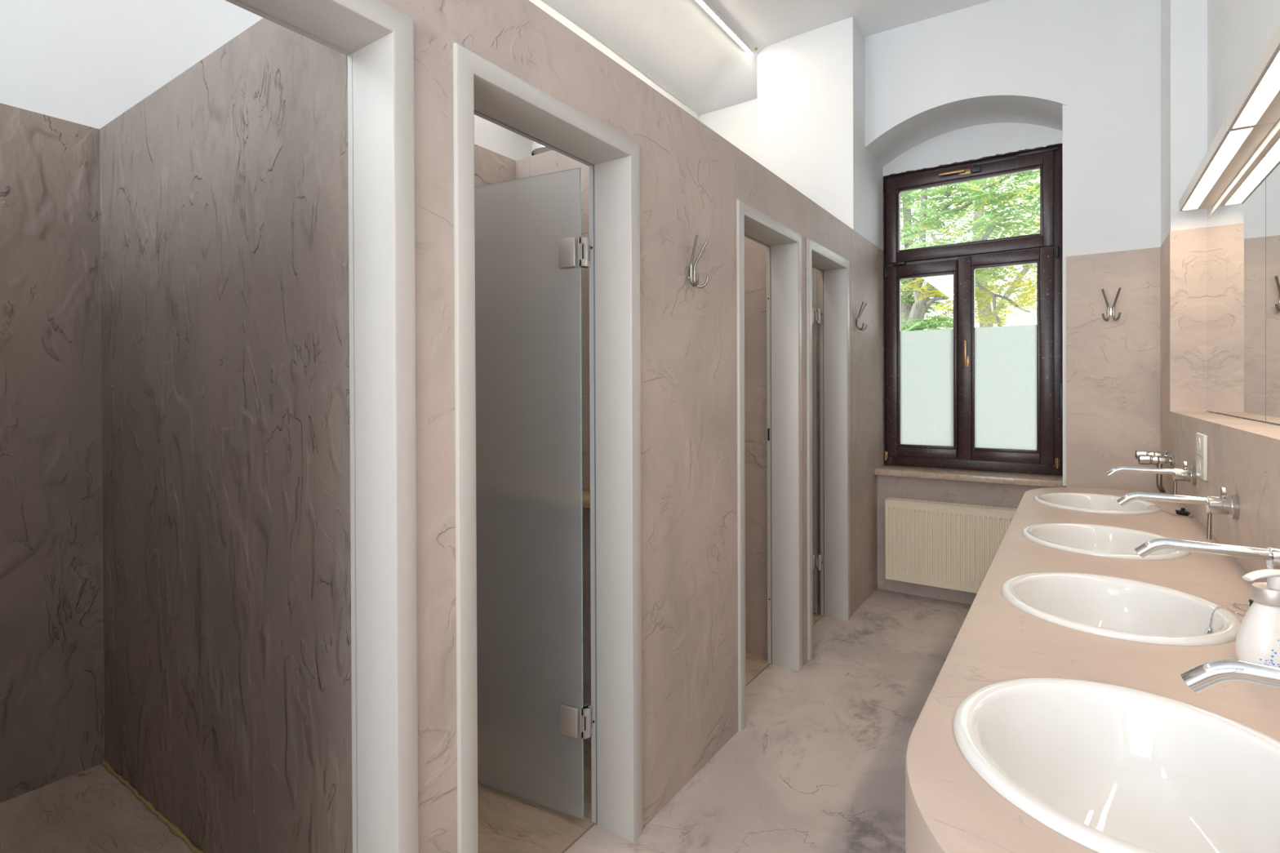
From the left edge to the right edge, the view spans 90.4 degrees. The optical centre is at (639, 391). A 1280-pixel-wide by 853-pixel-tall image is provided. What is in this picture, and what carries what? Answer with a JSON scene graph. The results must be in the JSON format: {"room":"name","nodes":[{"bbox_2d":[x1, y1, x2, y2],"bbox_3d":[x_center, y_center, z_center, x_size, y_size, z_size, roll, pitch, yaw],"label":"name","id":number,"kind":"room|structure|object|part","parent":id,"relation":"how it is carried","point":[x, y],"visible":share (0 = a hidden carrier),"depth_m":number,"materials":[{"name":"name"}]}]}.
{"room":"public restroom","nodes":[
{"label":"public restroom","id":0,"kind":"room"},
{"bbox_2d":[0,0,262,803],"bbox_3d":[-2.630,-0.637,1.492,0.175,4.000,3.500,0,0,34],"label":"wall","id":1,"kind":"structure","parent":0,"point":[68,68],"depth_m":2.22,"materials":[{"name":"beige paint"}]},
{"bbox_2d":[99,17,352,852],"bbox_3d":[-1.239,0.201,1.881,1.680,2.310,0.099,0,0,34],"label":"wall","id":2,"kind":"structure","parent":0,"point":[224,190],"depth_m":1.73,"materials":[{"name":"beige paint"}]},
{"bbox_2d":[101,760,204,852],"bbox_3d":[-1.270,1.349,1.844,1.660,0.021,0.024,0,0,34],"label":"trim","id":3,"kind":"structure","parent":2,"relation":"attached to","point":[173,828],"depth_m":2.03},
{"bbox_2d":[0,588,971,852],"bbox_3d":[-0.084,1.391,1.735,4.100,0.080,6.750,0,0,34],"label":"floor","id":4,"kind":"structure","parent":0,"point":[817,765],"depth_m":2.17,"materials":[{"name":"beige stone"}]},
{"bbox_2d":[905,487,1279,852],"bbox_3d":[1.252,0.902,1.677,0.544,0.889,3.070,0,0,34],"label":"countertop","id":5,"kind":"structure","parent":4,"relation":"on","point":[950,808],"depth_m":1.08,"materials":[{"name":"beige stone"}]},
{"bbox_2d":[1034,492,1161,514],"bbox_3d":[1.825,0.517,2.549,0.414,0.154,0.444,0,0,34],"label":"basin","id":6,"kind":"object","parent":5,"relation":"in","point":[1085,502],"visible":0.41,"depth_m":2.66,"materials":[{"name":"white ceramic"}]},
{"bbox_2d":[1147,505,1191,516],"bbox_3d":[1.979,0.453,2.376,0.054,0.060,0.195,0,0,9],"label":"plug","id":7,"kind":"object","parent":6,"relation":"on","point":[1182,512],"visible":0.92,"depth_m":2.30,"materials":[{"name":"black rubber"}]},
{"bbox_2d":[1021,523,1191,559],"bbox_3d":[1.405,0.522,1.937,0.414,0.154,0.444,0,0,34],"label":"basin","id":8,"kind":"object","parent":5,"relation":"in","point":[1108,541],"visible":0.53,"depth_m":2.06,"materials":[{"name":"white ceramic"}]},
{"bbox_2d":[953,677,1279,852],"bbox_3d":[0.623,0.531,0.794,0.414,0.154,0.444,0,0,34],"label":"basin","id":9,"kind":"object","parent":5,"relation":"in","point":[1108,768],"visible":0.96,"depth_m":0.90,"materials":[{"name":"white ceramic"}]},
{"bbox_2d":[1000,572,1241,645],"bbox_3d":[1.016,0.526,1.368,0.414,0.154,0.444,0,0,34],"label":"basin","id":10,"kind":"object","parent":5,"relation":"in","point":[1110,606],"visible":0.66,"depth_m":1.46,"materials":[{"name":"white ceramic"}]},
{"bbox_2d":[1208,599,1253,626],"bbox_3d":[1.250,0.463,1.311,0.161,0.067,0.070,0,0,-30],"label":"chain","id":11,"kind":"object","parent":10,"relation":"on","point":[1251,601],"visible":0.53,"depth_m":1.32,"materials":[{"name":"silver metal"}]},
{"bbox_2d":[1235,568,1279,667],"bbox_3d":[1.058,0.378,1.055,0.115,0.165,0.083,0,0,0],"label":"soap dispenser","id":12,"kind":"object","parent":5,"relation":"on","point":[1258,636],"visible":0.87,"depth_m":1.04,"materials":[{"name":"ceramic"}]},
{"bbox_2d":[1235,600,1279,666],"bbox_3d":[1.058,0.405,1.055,0.115,0.111,0.083,0,0,0],"label":"bottle","id":13,"kind":"object","parent":12,"relation":"attached to","point":[1258,636],"depth_m":1.04,"materials":[{"name":"ceramic"}]},
{"bbox_2d":[1259,640,1279,667],"bbox_3d":[1.036,0.417,1.021,0.060,0.066,0.009,0,0,18],"label":"print","id":14,"kind":"object","parent":12,"relation":"attached to","point":[1269,650],"depth_m":1.03},
{"bbox_2d":[474,143,515,186],"bbox_3d":[-0.059,0.188,3.383,0.080,2.310,3.714,0,0,34],"label":"wall","id":15,"kind":"structure","parent":0,"point":[491,166],"depth_m":2.53,"materials":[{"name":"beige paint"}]},
{"bbox_2d":[515,150,591,742],"bbox_3d":[-0.209,0.193,2.496,0.675,2.310,0.090,0,0,34],"label":"wall","id":16,"kind":"structure","parent":0,"point":[552,161],"depth_m":2.44,"materials":[{"name":"beige paint"}]},
{"bbox_2d":[582,490,590,507],"bbox_3d":[-0.286,0.446,2.414,0.600,0.126,0.134,0,0,34],"label":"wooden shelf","id":17,"kind":"object","parent":16,"relation":"attached to","point":[585,495],"visible":0.02,"depth_m":2.28,"materials":[{"name":"brown wood"}]},
{"bbox_2d":[474,0,699,159],"bbox_3d":[-0.475,-0.659,4.086,0.800,4.000,3.214,0,0,34],"label":"wall","id":18,"kind":"structure","parent":0,"point":[490,135],"depth_m":3.21,"materials":[{"name":"white paint"}]},
{"bbox_2d":[530,140,552,155],"bbox_3d":[-0.467,-1.354,3.121,0.304,0.400,0.208,0,0,34],"label":"ventilation duct","id":19,"kind":"object","parent":18,"relation":"attached to","point":[535,148],"visible":0.11,"depth_m":3.05,"materials":[{"name":"white paint"}]},
{"bbox_2d":[532,146,552,155],"bbox_3d":[-0.427,-1.168,3.095,0.198,0.004,0.198,0,0,34],"label":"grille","id":20,"kind":"object","parent":19,"relation":"attached to","point":[535,150],"depth_m":3.06,"materials":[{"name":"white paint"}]},
{"bbox_2d":[380,0,884,852],"bbox_3d":[-0.200,0.197,1.783,0.144,2.310,6.714,0,0,34],"label":"wall","id":21,"kind":"structure","parent":0,"point":[692,179],"depth_m":2.07,"materials":[{"name":"beige paint"}]},
{"bbox_2d":[225,0,418,852],"bbox_3d":[-0.707,0.307,1.033,0.156,2.102,0.695,0,0,34],"label":"door frame","id":22,"kind":"structure","parent":21,"relation":"in","point":[376,38],"depth_m":1.26,"materials":[{"name":"grey paint"}]},
{"bbox_2d":[453,42,642,852],"bbox_3d":[-0.501,0.302,1.861,0.753,2.102,0.695,0,0,34],"label":"door frame","id":23,"kind":"structure","parent":21,"relation":"in","point":[521,251],"depth_m":1.98,"materials":[{"name":"grey paint"}]},
{"bbox_3d":[-0.443,0.319,2.100,0.585,2.020,0.008,0,0,27],"label":"glass","id":24,"kind":"part","parent":23,"relation":"part of","materials":[{"name":"white glass"}]},
{"bbox_2d":[687,235,709,288],"bbox_3d":[0.196,-0.443,2.185,0.057,0.170,0.083,0,0,34],"label":"coat hook","id":25,"kind":"object","parent":21,"relation":"attached to","point":[691,273],"visible":1,"depth_m":2.19,"materials":[{"name":"metal"}]},
{"bbox_3d":[0.175,-0.410,2.200,0.004,0.044,0.038,0,0,34],"label":"plate","id":26,"kind":"part","parent":25,"relation":"part of","materials":[{"name":"metal"}]},
{"bbox_2d":[736,199,802,731],"bbox_3d":[0.524,0.292,2.837,0.163,2.102,0.695,0,0,34],"label":"door frame","id":27,"kind":"structure","parent":21,"relation":"in","point":[783,244],"depth_m":3.06,"materials":[{"name":"grey paint"}]},
{"bbox_2d":[806,238,850,660],"bbox_3d":[0.727,0.287,3.656,0.753,2.102,0.695,0,0,34],"label":"door frame","id":28,"kind":"structure","parent":21,"relation":"in","point":[833,316],"depth_m":3.72,"materials":[{"name":"grey paint"}]},
{"bbox_3d":[0.786,0.305,3.894,0.585,2.020,0.008,0,0,27],"label":"glass","id":29,"kind":"part","parent":28,"relation":"part of","materials":[{"name":"white glass"}]},
{"bbox_2d":[855,302,867,330],"bbox_3d":[1.348,-0.456,3.867,0.057,0.170,0.083,0,0,34],"label":"coat hook","id":30,"kind":"object","parent":21,"relation":"attached to","point":[857,321],"visible":1,"depth_m":3.87,"materials":[{"name":"metal"}]},
{"bbox_2d":[874,464,1066,487],"bbox_3d":[2.074,0.534,4.038,1.061,0.040,0.268,0,0,34],"label":"window sill","id":31,"kind":"structure","parent":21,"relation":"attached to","point":[1002,477],"depth_m":3.95,"materials":[{"name":"beige stone"}]},
{"bbox_2d":[699,97,757,161],"bbox_3d":[0.811,-0.668,4.813,0.700,4.000,0.561,0,0,34],"label":"wall","id":32,"kind":"structure","parent":0,"point":[737,124],"depth_m":4.53,"materials":[{"name":"white paint"}]},
{"bbox_2d":[744,236,767,657],"bbox_3d":[0.407,0.186,3.396,0.675,2.310,0.075,0,0,34],"label":"wall","id":33,"kind":"structure","parent":0,"point":[755,253],"depth_m":3.23,"materials":[{"name":"beige paint"}]},
{"bbox_2d":[542,0,991,115],"bbox_3d":[-0.098,-2.133,1.717,4.100,0.214,6.750,0,0,34],"label":"ceiling","id":34,"kind":"structure","parent":0,"point":[677,45],"depth_m":3.84,"materials":[{"name":"white paint"}]},
{"bbox_2d":[695,0,757,55],"bbox_3d":[-0.114,-2.220,2.900,0.062,0.054,3.065,0,0,34],"label":"ceiling light","id":35,"kind":"object","parent":34,"relation":"attached to","point":[706,5],"visible":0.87,"depth_m":3.83,"materials":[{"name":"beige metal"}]},
{"bbox_2d":[812,267,820,604],"bbox_3d":[0.894,0.180,4.177,0.755,2.310,0.100,0,0,34],"label":"door","id":36,"kind":"structure","parent":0,"point":[814,270],"depth_m":3.97,"materials":[{"name":"beige paint"}]},
{"bbox_2d":[757,16,883,250],"bbox_3d":[1.260,-1.772,4.338,0.619,1.590,0.823,0,0,34],"label":"wall pillar","id":37,"kind":"structure","parent":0,"point":[811,104],"depth_m":3.97,"materials":[{"name":"white paint"}]},
{"bbox_2d":[864,0,1160,604],"bbox_3d":[2.351,-0.669,3.789,2.201,4.000,0.611,0,0,34],"label":"wall","id":38,"kind":"structure","parent":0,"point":[992,77],"depth_m":3.42,"materials":[{"name":"beige paint"}]},
{"bbox_2d":[884,497,1017,593],"bbox_3d":[2.003,0.960,3.927,0.902,0.520,0.134,0,0,34],"label":"radiator","id":39,"kind":"object","parent":38,"relation":"attached to","point":[954,546],"visible":0.59,"depth_m":3.94,"materials":[{"name":"beige metal"}]},
{"bbox_2d":[885,497,1017,512],"bbox_3d":[1.992,0.705,3.910,0.892,0.010,0.097,0,0,34],"label":"grille","id":40,"kind":"object","parent":39,"relation":"attached to","point":[890,500],"depth_m":3.93,"materials":[{"name":"beige metal"}]},
{"bbox_2d":[883,142,1062,475],"bbox_3d":[2.137,-0.496,4.145,1.058,2.024,0.140,0,0,34],"label":"window","id":41,"kind":"structure","parent":38,"relation":"attached to","point":[966,397],"depth_m":4.11,"materials":[{"name":"brown wood"}]},
{"bbox_3d":[1.915,-0.210,4.309,0.438,1.311,0.058,0,0,34],"label":"sash","id":42,"kind":"part","parent":41,"relation":"part of","materials":[{"name":"brown wood"}]},
{"bbox_3d":[2.050,-1.428,4.142,0.185,0.032,0.042,0,0,34],"label":"handle","id":43,"kind":"part","parent":41,"relation":"part of","materials":[{"name":"gold metal"}]},
{"bbox_3d":[2.106,-0.244,4.108,0.034,0.172,0.042,0,0,34],"label":"handle","id":44,"kind":"part","parent":41,"relation":"part of","materials":[{"name":"gold metal"}]},
{"bbox_3d":[2.126,-1.176,4.155,0.973,0.578,0.062,0,0,34],"label":"sash","id":45,"kind":"part","parent":41,"relation":"part of","materials":[{"name":"brown wood"}]},
{"bbox_3d":[2.246,-1.442,4.026,0.262,0.068,0.024,0,0,34],"label":"opener arm","id":46,"kind":"part","parent":41,"relation":"part of","materials":[{"name":"black paint"}]},
{"bbox_3d":[2.315,-0.215,4.031,0.525,1.322,0.066,0,0,34],"label":"sash","id":47,"kind":"part","parent":41,"relation":"part of","materials":[{"name":"brown wood"}]},
{"bbox_3d":[2.441,-1.475,3.908,0.215,0.018,0.014,0,0,34],"label":"opener rail","id":48,"kind":"part","parent":41,"relation":"part of","materials":[{"name":"black paint"}]},
{"bbox_2d":[1101,287,1121,321],"bbox_3d":[2.457,-0.452,3.313,0.083,0.170,0.057,0,0,34],"label":"coat hook","id":49,"kind":"object","parent":38,"relation":"attached to","point":[1110,311],"visible":1,"depth_m":3.32,"materials":[{"name":"metal"}]},
{"bbox_3d":[2.472,-0.419,3.335,0.038,0.044,0.004,0,0,34],"label":"plate","id":50,"kind":"part","parent":49,"relation":"part of","materials":[{"name":"metal"}]},
{"bbox_2d":[1160,0,1279,582],"bbox_3d":[1.166,-0.647,0.501,0.642,4.000,6.153,0,0,34],"label":"wall","id":51,"kind":"structure","parent":0,"point":[1210,49],"depth_m":2.82,"materials":[{"name":"beige paint"}]},
{"bbox_2d":[1106,461,1196,494],"bbox_3d":[1.897,0.326,2.366,0.258,0.145,0.066,0,0,34],"label":"tap","id":52,"kind":"object","parent":51,"relation":"attached to","point":[1184,474],"visible":1,"depth_m":2.32,"materials":[{"name":"silver metal"}]},
{"bbox_3d":[1.880,0.306,2.378,0.215,0.045,0.022,0,0,34],"label":"spout","id":53,"kind":"part","parent":52,"relation":"part of","materials":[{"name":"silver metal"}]},
{"bbox_3d":[1.958,0.362,2.325,0.012,0.072,0.011,0,0,34],"label":"lever","id":54,"kind":"part","parent":52,"relation":"part of","materials":[{"name":"metal"}]},
{"bbox_3d":[1.981,0.269,2.308,0.010,0.031,0.028,0,0,34],"label":"knob","id":55,"kind":"part","parent":52,"relation":"part of","materials":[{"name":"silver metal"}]},
{"bbox_2d":[1134,449,1169,459],"bbox_3d":[2.386,0.298,2.962,0.124,0.054,0.054,0,0,34],"label":"valve","id":56,"kind":"object","parent":51,"relation":"attached to","point":[1137,452],"visible":0.67,"depth_m":2.95,"materials":[{"name":"silver metal"}]},
{"bbox_3d":[2.365,0.298,2.977,0.073,0.044,0.044,0,0,34],"label":"handle","id":57,"kind":"part","parent":56,"relation":"part of","materials":[{"name":"silver metal"}]},
{"bbox_2d":[1137,454,1174,468],"bbox_3d":[2.292,0.307,2.825,0.123,0.060,0.062,0,0,34],"label":"valve","id":58,"kind":"object","parent":51,"relation":"attached to","point":[1159,461],"depth_m":2.81,"materials":[{"name":"silver metal"}]},
{"bbox_3d":[2.269,0.306,2.836,0.073,0.044,0.044,0,0,34],"label":"handle","id":59,"kind":"part","parent":58,"relation":"part of","materials":[{"name":"silver metal"}]},
{"bbox_2d":[1155,474,1165,493],"bbox_3d":[2.306,0.405,2.817,0.031,0.079,0.062,0,0,34],"label":"pipe","id":60,"kind":"object","parent":51,"relation":"attached to","point":[1159,477],"depth_m":2.81,"materials":[{"name":"silver metal"}]},
{"bbox_2d":[1116,486,1239,539],"bbox_3d":[1.492,0.330,1.774,0.258,0.145,0.066,0,0,34],"label":"tap","id":61,"kind":"object","parent":51,"relation":"attached to","point":[1222,504],"visible":1,"depth_m":1.73,"materials":[{"name":"silver metal"}]},
{"bbox_3d":[1.474,0.310,1.786,0.215,0.045,0.022,0,0,34],"label":"spout","id":62,"kind":"part","parent":61,"relation":"part of","materials":[{"name":"silver metal"}]},
{"bbox_3d":[1.552,0.367,1.732,0.012,0.072,0.011,0,0,34],"label":"lever","id":63,"kind":"part","parent":61,"relation":"part of","materials":[{"name":"metal"}]},
{"bbox_3d":[1.575,0.273,1.716,0.010,0.031,0.028,0,0,34],"label":"knob","id":64,"kind":"part","parent":61,"relation":"part of","materials":[{"name":"silver metal"}]},
{"bbox_2d":[1195,432,1208,480],"bbox_3d":[1.887,0.217,2.135,0.014,0.149,0.157,0,0,34],"label":"power socket","id":65,"kind":"object","parent":51,"relation":"attached to","point":[1202,440],"visible":1,"depth_m":2.10,"materials":[{"name":"beige plastic"}]},
{"bbox_2d":[1134,537,1279,569],"bbox_3d":[1.114,0.335,1.222,0.258,0.145,0.066,0,0,34],"label":"tap","id":66,"kind":"object","parent":51,"relation":"attached to","point":[1271,554],"visible":0.87,"depth_m":1.22,"materials":[{"name":"silver metal"}]},
{"bbox_3d":[1.096,0.315,1.234,0.215,0.045,0.022,0,0,34],"label":"spout","id":67,"kind":"part","parent":66,"relation":"part of","materials":[{"name":"silver metal"}]},
{"bbox_2d":[1178,115,1276,211],"bbox_3d":[2.111,-0.809,2.319,0.108,0.046,1.062,0,0,34],"label":"lamp","id":68,"kind":"object","parent":51,"relation":"attached to","point":[1229,150],"visible":0.85,"depth_m":2.20,"materials":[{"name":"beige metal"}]},
{"bbox_2d":[1182,128,1251,209],"bbox_3d":[2.094,-0.791,2.329,0.048,0.005,1.039,0,0,34],"label":"diffuser","id":69,"kind":"object","parent":68,"relation":"attached to","point":[1229,145],"depth_m":2.22,"materials":[{"name":"white plastic"}]},
{"bbox_2d":[1180,659,1279,693],"bbox_3d":[0.727,0.339,0.656,0.258,0.145,0.066,0,0,34],"label":"tap","id":70,"kind":"object","parent":51,"relation":"attached to","point":[1204,676],"visible":1,"depth_m":0.70,"materials":[{"name":"silver metal"}]},
{"bbox_2d":[1206,145,1266,422],"bbox_3d":[2.215,-0.332,2.379,0.004,0.846,1.058,0,0,34],"label":"wall mirror","id":71,"kind":"object","parent":51,"relation":"attached to","point":[1236,230],"visible":1,"depth_m":2.26,"materials":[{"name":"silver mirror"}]},
{"bbox_2d":[1227,22,1279,130],"bbox_3d":[1.507,-0.802,1.438,0.108,0.046,1.062,0,0,34],"label":"lamp","id":72,"kind":"object","parent":51,"relation":"attached to","point":[1258,103],"visible":1,"depth_m":1.69,"materials":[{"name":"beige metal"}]},
{"bbox_2d":[1233,51,1279,127],"bbox_3d":[1.491,-0.784,1.448,0.048,0.005,1.039,0,0,34],"label":"diffuser","id":73,"kind":"object","parent":72,"relation":"attached to","point":[1262,94],"depth_m":1.68,"materials":[{"name":"white plastic"}]},
{"bbox_2d":[1266,128,1279,424],"bbox_3d":[1.615,-0.325,1.503,0.004,0.846,1.058,0,0,34],"label":"wall mirror","id":74,"kind":"object","parent":51,"relation":"attached to","point":[1273,147],"visible":1,"depth_m":1.87,"materials":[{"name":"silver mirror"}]},
{"label":"outside","id":75,"kind":"structure","parent":0,"visible":0},
{"bbox_3d":[9.043,2.347,14.975,26.000,0.200,25.100,0,0,34],"label":"ground","id":76,"kind":"structure","parent":75,"visible":0},
{"bbox_2d":[900,187,1025,327],"bbox_3d":[3.674,-0.592,8.528,2.635,5.776,1.805,0,0,34],"label":"slim tree","id":77,"kind":"object","parent":76,"relation":"on","point":[907,311],"visible":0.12,"depth_m":8.59,"materials":[{"name":"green plant"}]},
{"bbox_2d":[901,263,1036,328],"bbox_3d":[4.217,0.275,7.460,2.128,4.055,1.559,0,0,34],"label":"tree","id":78,"kind":"object","parent":76,"relation":"on","point":[993,296],"visible":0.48,"depth_m":7.48,"materials":[{"name":"green plant"}]},
{"bbox_2d":[900,169,1039,331],"bbox_3d":[3.819,-0.557,7.758,2.282,5.706,3.852,0,0,-26],"label":"tree","id":79,"kind":"object","parent":76,"relation":"on","point":[916,321],"visible":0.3,"depth_m":7.43,"materials":[{"name":"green plant"}]},
{"bbox_2d":[900,170,1039,329],"bbox_3d":[6.168,-1.218,11.465,5.195,7.007,2.407,0,0,34],"label":"tree","id":80,"kind":"object","parent":76,"relation":"on","point":[977,214],"visible":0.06,"depth_m":11.37,"materials":[{"name":"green plant"}]}
]}

